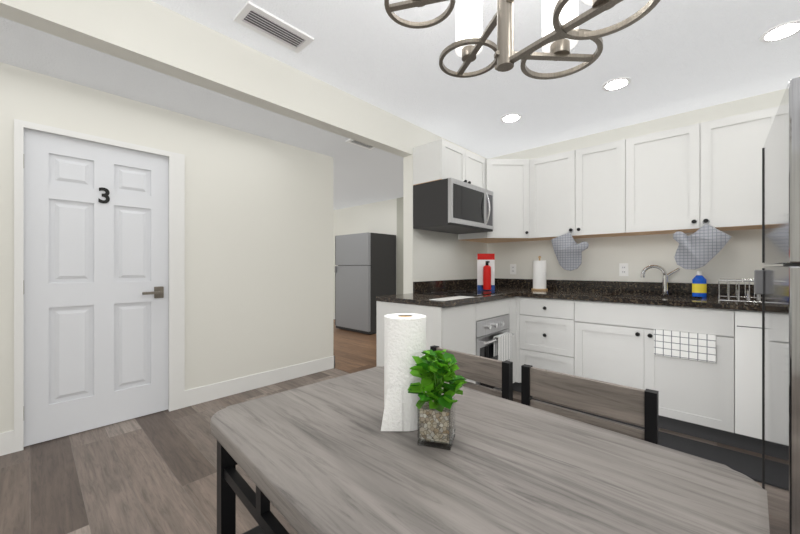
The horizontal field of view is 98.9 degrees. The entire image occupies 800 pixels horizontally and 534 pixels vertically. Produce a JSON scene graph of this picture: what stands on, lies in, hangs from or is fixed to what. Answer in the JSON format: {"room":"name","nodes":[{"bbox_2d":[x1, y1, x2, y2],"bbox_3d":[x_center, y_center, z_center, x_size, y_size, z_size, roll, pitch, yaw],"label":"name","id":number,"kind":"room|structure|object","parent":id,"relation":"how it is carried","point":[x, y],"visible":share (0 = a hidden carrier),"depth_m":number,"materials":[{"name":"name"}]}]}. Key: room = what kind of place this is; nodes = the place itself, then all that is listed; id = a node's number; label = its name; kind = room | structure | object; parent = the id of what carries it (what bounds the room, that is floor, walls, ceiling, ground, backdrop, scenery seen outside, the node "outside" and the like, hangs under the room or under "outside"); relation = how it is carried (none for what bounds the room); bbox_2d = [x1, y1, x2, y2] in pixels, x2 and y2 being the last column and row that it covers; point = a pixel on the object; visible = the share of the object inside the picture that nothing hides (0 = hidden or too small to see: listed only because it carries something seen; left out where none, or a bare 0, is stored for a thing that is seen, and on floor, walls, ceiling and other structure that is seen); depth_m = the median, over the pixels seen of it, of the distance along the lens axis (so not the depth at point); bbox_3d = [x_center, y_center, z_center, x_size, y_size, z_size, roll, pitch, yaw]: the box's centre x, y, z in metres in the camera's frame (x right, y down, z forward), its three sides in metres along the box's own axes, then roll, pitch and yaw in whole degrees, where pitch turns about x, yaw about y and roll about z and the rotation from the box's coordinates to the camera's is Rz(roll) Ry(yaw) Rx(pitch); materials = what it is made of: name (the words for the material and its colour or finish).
{"room":"eat-in kitchen","nodes":[
{"label":"eat-in kitchen","id":0,"kind":"room"},
{"bbox_2d":[0,319,761,533],"bbox_3d":[-1.271,1.173,2.506,7.370,0.052,7.390,0,0,43],"label":"floor","id":1,"kind":"structure","parent":0,"point":[154,473],"depth_m":1.91,"materials":[{"name":"brown wood"}]},
{"bbox_2d":[243,525,264,533],"bbox_3d":[-0.173,0.921,0.532,0.300,0.455,0.860,0,0,-44],"label":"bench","id":2,"kind":"object","parent":1,"relation":"on","point":[256,530],"visible":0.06,"depth_m":0.90,"materials":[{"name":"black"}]},
{"bbox_2d":[335,232,395,334],"bbox_3d":[-0.646,0.284,6.287,0.910,1.730,0.710,0,0,43],"label":"fridge","id":3,"kind":"object","parent":1,"relation":"on","point":[365,270],"visible":0.99,"depth_m":6.00,"materials":[{"name":"silver metal"}]},
{"bbox_2d":[430,345,512,400],"bbox_3d":[0.140,0.746,1.233,0.389,0.806,0.368,0,0,-44],"label":"chair","id":4,"kind":"object","parent":1,"relation":"on","point":[496,373],"visible":0.14,"depth_m":1.29,"materials":[{"name":"wood"}]},
{"bbox_2d":[210,366,769,533],"bbox_3d":[0.078,0.769,0.776,0.662,0.760,1.040,0,0,-44],"label":"dining table","id":5,"kind":"object","parent":1,"relation":"on","point":[319,452],"visible":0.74,"depth_m":0.66,"materials":[{"name":"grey wood"}]},
{"bbox_2d":[381,313,425,430],"bbox_3d":[0.012,0.256,0.855,0.105,0.265,0.115,0,0,6],"label":"paper towel roll","id":6,"kind":"object","parent":5,"relation":"on","point":[404,333],"visible":0.95,"depth_m":0.81,"materials":[{"name":"white paper"}]},
{"bbox_2d":[408,349,466,449],"bbox_3d":[0.085,0.284,0.769,0.123,0.208,0.133,0,0,43],"label":"potted plant","id":7,"kind":"object","parent":5,"relation":"on","point":[436,429],"visible":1,"depth_m":0.75,"materials":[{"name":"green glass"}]},
{"bbox_2d":[376,265,761,453],"bbox_3d":[1.459,0.565,2.348,2.849,1.168,1.768,0,0,43],"label":"base unit","id":8,"kind":"object","parent":1,"relation":"on","point":[596,330],"visible":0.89,"depth_m":2.49,"materials":[{"name":"white wood"}]},
{"bbox_2d":[429,296,473,300],"bbox_3d":[0.378,0.225,2.451,0.125,0.006,0.390,0,0,43],"label":"cutting board","id":9,"kind":"object","parent":8,"relation":"on","point":[455,297],"visible":1,"depth_m":2.41,"materials":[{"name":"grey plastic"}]},
{"bbox_2d":[477,254,494,289],"bbox_3d":[0.848,0.048,3.332,0.170,0.360,0.096,0,0,0],"label":"pack","id":10,"kind":"object","parent":8,"relation":"on","point":[485,262],"visible":0.97,"depth_m":3.37,"materials":[{"name":"white"}]},
{"bbox_2d":[494,332,511,360],"bbox_3d":[0.841,0.655,2.792,0.044,0.207,0.240,0,0,43],"label":"oven towel","id":11,"kind":"object","parent":8,"relation":"hanging from","point":[502,347],"visible":0.95,"depth_m":2.76,"materials":[{"name":"white fabric"}]},
{"bbox_2d":[532,256,547,290],"bbox_3d":[1.383,0.059,3.393,0.150,0.339,0.150,0,0,43],"label":"towel holder","id":12,"kind":"object","parent":8,"relation":"on","point":[539,267],"visible":0.97,"depth_m":3.34,"materials":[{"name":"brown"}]},
{"bbox_2d":[654,329,715,362],"bbox_3d":[1.900,0.525,2.296,0.320,0.178,0.009,0,0,43],"label":"dish towel","id":13,"kind":"object","parent":8,"relation":"attached to","point":[677,344],"visible":1,"depth_m":2.29,"materials":[{"name":"white fabric"}]},
{"bbox_2d":[692,271,706,296],"bbox_3d":[2.304,0.131,2.636,0.085,0.195,0.051,0,0,43],"label":"dish soap","id":14,"kind":"object","parent":8,"relation":"on","point":[699,283],"visible":1,"depth_m":2.62,"materials":[{"name":"blue plastic"}]},
{"bbox_2d":[718,278,761,302],"bbox_3d":[2.420,0.156,2.195,0.562,0.143,0.440,0,0,43],"label":"dish rack","id":15,"kind":"object","parent":8,"relation":"on","point":[728,296],"visible":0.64,"depth_m":2.20,"materials":[{"name":"silver metal"}]},
{"bbox_2d":[521,364,658,444],"bbox_3d":[0.445,0.746,0.937,0.384,0.806,0.395,0,0,43],"label":"chair","id":16,"kind":"object","parent":1,"relation":"on","point":[630,404],"visible":0.3,"depth_m":1.04,"materials":[{"name":"wood"}]},
{"bbox_2d":[533,398,761,482],"bbox_3d":[1.629,1.143,2.311,1.650,0.012,0.325,0,0,43],"label":"kitchen mat","id":17,"kind":"object","parent":1,"relation":"on","point":[748,465],"visible":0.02,"depth_m":2.10,"materials":[{"name":"grey"}]},
{"bbox_2d":[754,77,799,533],"bbox_3d":[1.662,0.299,1.037,0.780,1.700,0.760,0,0,43],"label":"fridge","id":18,"kind":"object","parent":1,"relation":"on","point":[779,286],"visible":0.94,"depth_m":1.12,"materials":[{"name":"grey metal"}]},
{"bbox_2d":[0,0,785,432],"bbox_3d":[-1.271,-0.051,2.506,7.370,2.400,7.390,0,0,43],"label":"wall","id":19,"kind":"structure","parent":0,"point":[262,225],"depth_m":2.92,"materials":[{"name":"white paint"}]},
{"bbox_2d":[24,128,167,446],"bbox_3d":[-2.117,0.130,2.449,0.102,2.022,0.790,0,0,43],"label":"door","id":20,"kind":"structure","parent":19,"relation":"in","point":[96,273],"depth_m":2.42,"materials":[{"name":"white wood"}]},
{"bbox_2d":[98,187,109,202],"bbox_3d":[-2.121,-0.512,2.455,0.004,0.113,0.062,0,0,43],"label":"number sign","id":21,"kind":"object","parent":20,"relation":"attached to","point":[106,190],"depth_m":2.46,"materials":[{"name":"black metal"}]},
{"bbox_2d":[14,119,184,451],"bbox_3d":[-2.119,0.115,2.500,0.114,2.068,0.927,0,0,43],"label":"door frame","id":22,"kind":"structure","parent":19,"relation":"in","point":[176,161],"depth_m":2.73,"materials":[{"name":"white wood"}]},
{"bbox_2d":[0,313,334,455],"bbox_3d":[-2.368,1.081,3.521,4.138,0.135,7.148,0,0,43],"label":"baseboard","id":23,"kind":"structure","parent":19,"relation":"attached to","point":[194,396],"depth_m":3.15,"materials":[{"name":"white"}]},
{"bbox_2d":[510,264,515,273],"bbox_3d":[1.239,0.024,3.753,0.070,0.114,0.007,0,0,43],"label":"outlet","id":24,"kind":"object","parent":19,"relation":"attached to","point":[512,266],"visible":1,"depth_m":3.75,"materials":[{"name":"white plastic"}]},
{"bbox_2d":[413,106,778,242],"bbox_3d":[1.609,-0.658,2.510,2.848,0.765,1.326,0,0,43],"label":"upper cabinet","id":25,"kind":"object","parent":19,"relation":"attached to","point":[681,179],"visible":0.81,"depth_m":2.78,"materials":[{"name":"white painted wood"},{"name":"black metal"}]},
{"bbox_2d":[413,178,492,233],"bbox_3d":[0.516,-0.523,3.095,0.449,0.376,0.700,0,0,43],"label":"microwave","id":26,"kind":"object","parent":25,"relation":"attached to","point":[448,205],"visible":1,"depth_m":2.90,"materials":[{"name":"silver"}]},
{"bbox_2d":[551,229,588,270],"bbox_3d":[1.512,-0.154,3.046,0.310,0.378,0.044,0,0,43],"label":"oven mitt","id":27,"kind":"object","parent":25,"relation":"hanging from","point":[568,253],"visible":1,"depth_m":3.03,"materials":[{"name":"grey fabric"}]},
{"bbox_2d":[673,221,731,269],"bbox_3d":[2.155,-0.162,2.450,0.314,0.363,0.044,0,0,43],"label":"oven mitt","id":28,"kind":"object","parent":25,"relation":"hanging from","point":[694,251],"visible":1,"depth_m":2.44,"materials":[{"name":"grey fabric"}]},
{"bbox_2d":[619,263,627,275],"bbox_3d":[1.995,0.024,3.053,0.070,0.114,0.007,0,0,43],"label":"outlet","id":29,"kind":"object","parent":19,"relation":"attached to","point":[623,267],"visible":1,"depth_m":3.05,"materials":[{"name":"white plastic"}]},
{"bbox_2d":[0,0,799,209],"bbox_3d":[-1.271,-1.276,2.506,7.370,0.050,7.390,0,0,43],"label":"ceiling","id":30,"kind":"structure","parent":0,"point":[682,56],"depth_m":2.18,"materials":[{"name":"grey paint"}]},
{"bbox_2d":[233,1,313,52],"bbox_3d":[-0.653,-1.243,1.797,0.170,0.015,0.360,0,0,43],"label":"ceiling vent","id":31,"kind":"object","parent":30,"relation":"in","point":[251,16],"visible":1,"depth_m":1.78,"materials":[{"name":"white metal"}]},
{"bbox_2d":[346,139,374,149],"bbox_3d":[-0.366,-1.243,3.446,0.170,0.015,0.320,0,0,43],"label":"ceiling vent","id":32,"kind":"object","parent":30,"relation":"in","point":[351,141],"visible":0.48,"depth_m":3.46,"materials":[{"name":"white metal"}]},
{"bbox_2d":[500,113,521,122],"bbox_3d":[0.931,-1.247,2.872,0.170,0.008,0.170,0,0,43],"label":"recessed light","id":33,"kind":"object","parent":30,"relation":"in","point":[509,118],"visible":1,"depth_m":2.87,"materials":[{"name":"white plastic"}]},
{"bbox_2d":[384,0,659,79],"bbox_3d":[0.325,-0.908,0.970,0.693,0.684,0.478,0,0,43],"label":"pendant chandelier","id":34,"kind":"object","parent":30,"relation":"hanging from","point":[561,20],"visible":1,"depth_m":0.97,"materials":[{"name":"silver metal"}]},
{"bbox_2d":[602,77,630,90],"bbox_3d":[1.477,-1.247,2.339,0.170,0.008,0.170,0,0,43],"label":"recessed light","id":35,"kind":"object","parent":30,"relation":"in","point":[621,82],"visible":1,"depth_m":2.33,"materials":[{"name":"white"}]},
{"bbox_2d":[759,20,799,42],"bbox_3d":[2.028,-1.247,1.815,0.170,0.008,0.170,0,0,43],"label":"recessed light","id":36,"kind":"object","parent":30,"relation":"in","point":[782,31],"visible":1,"depth_m":1.81,"materials":[{"name":"white"}]}
]}

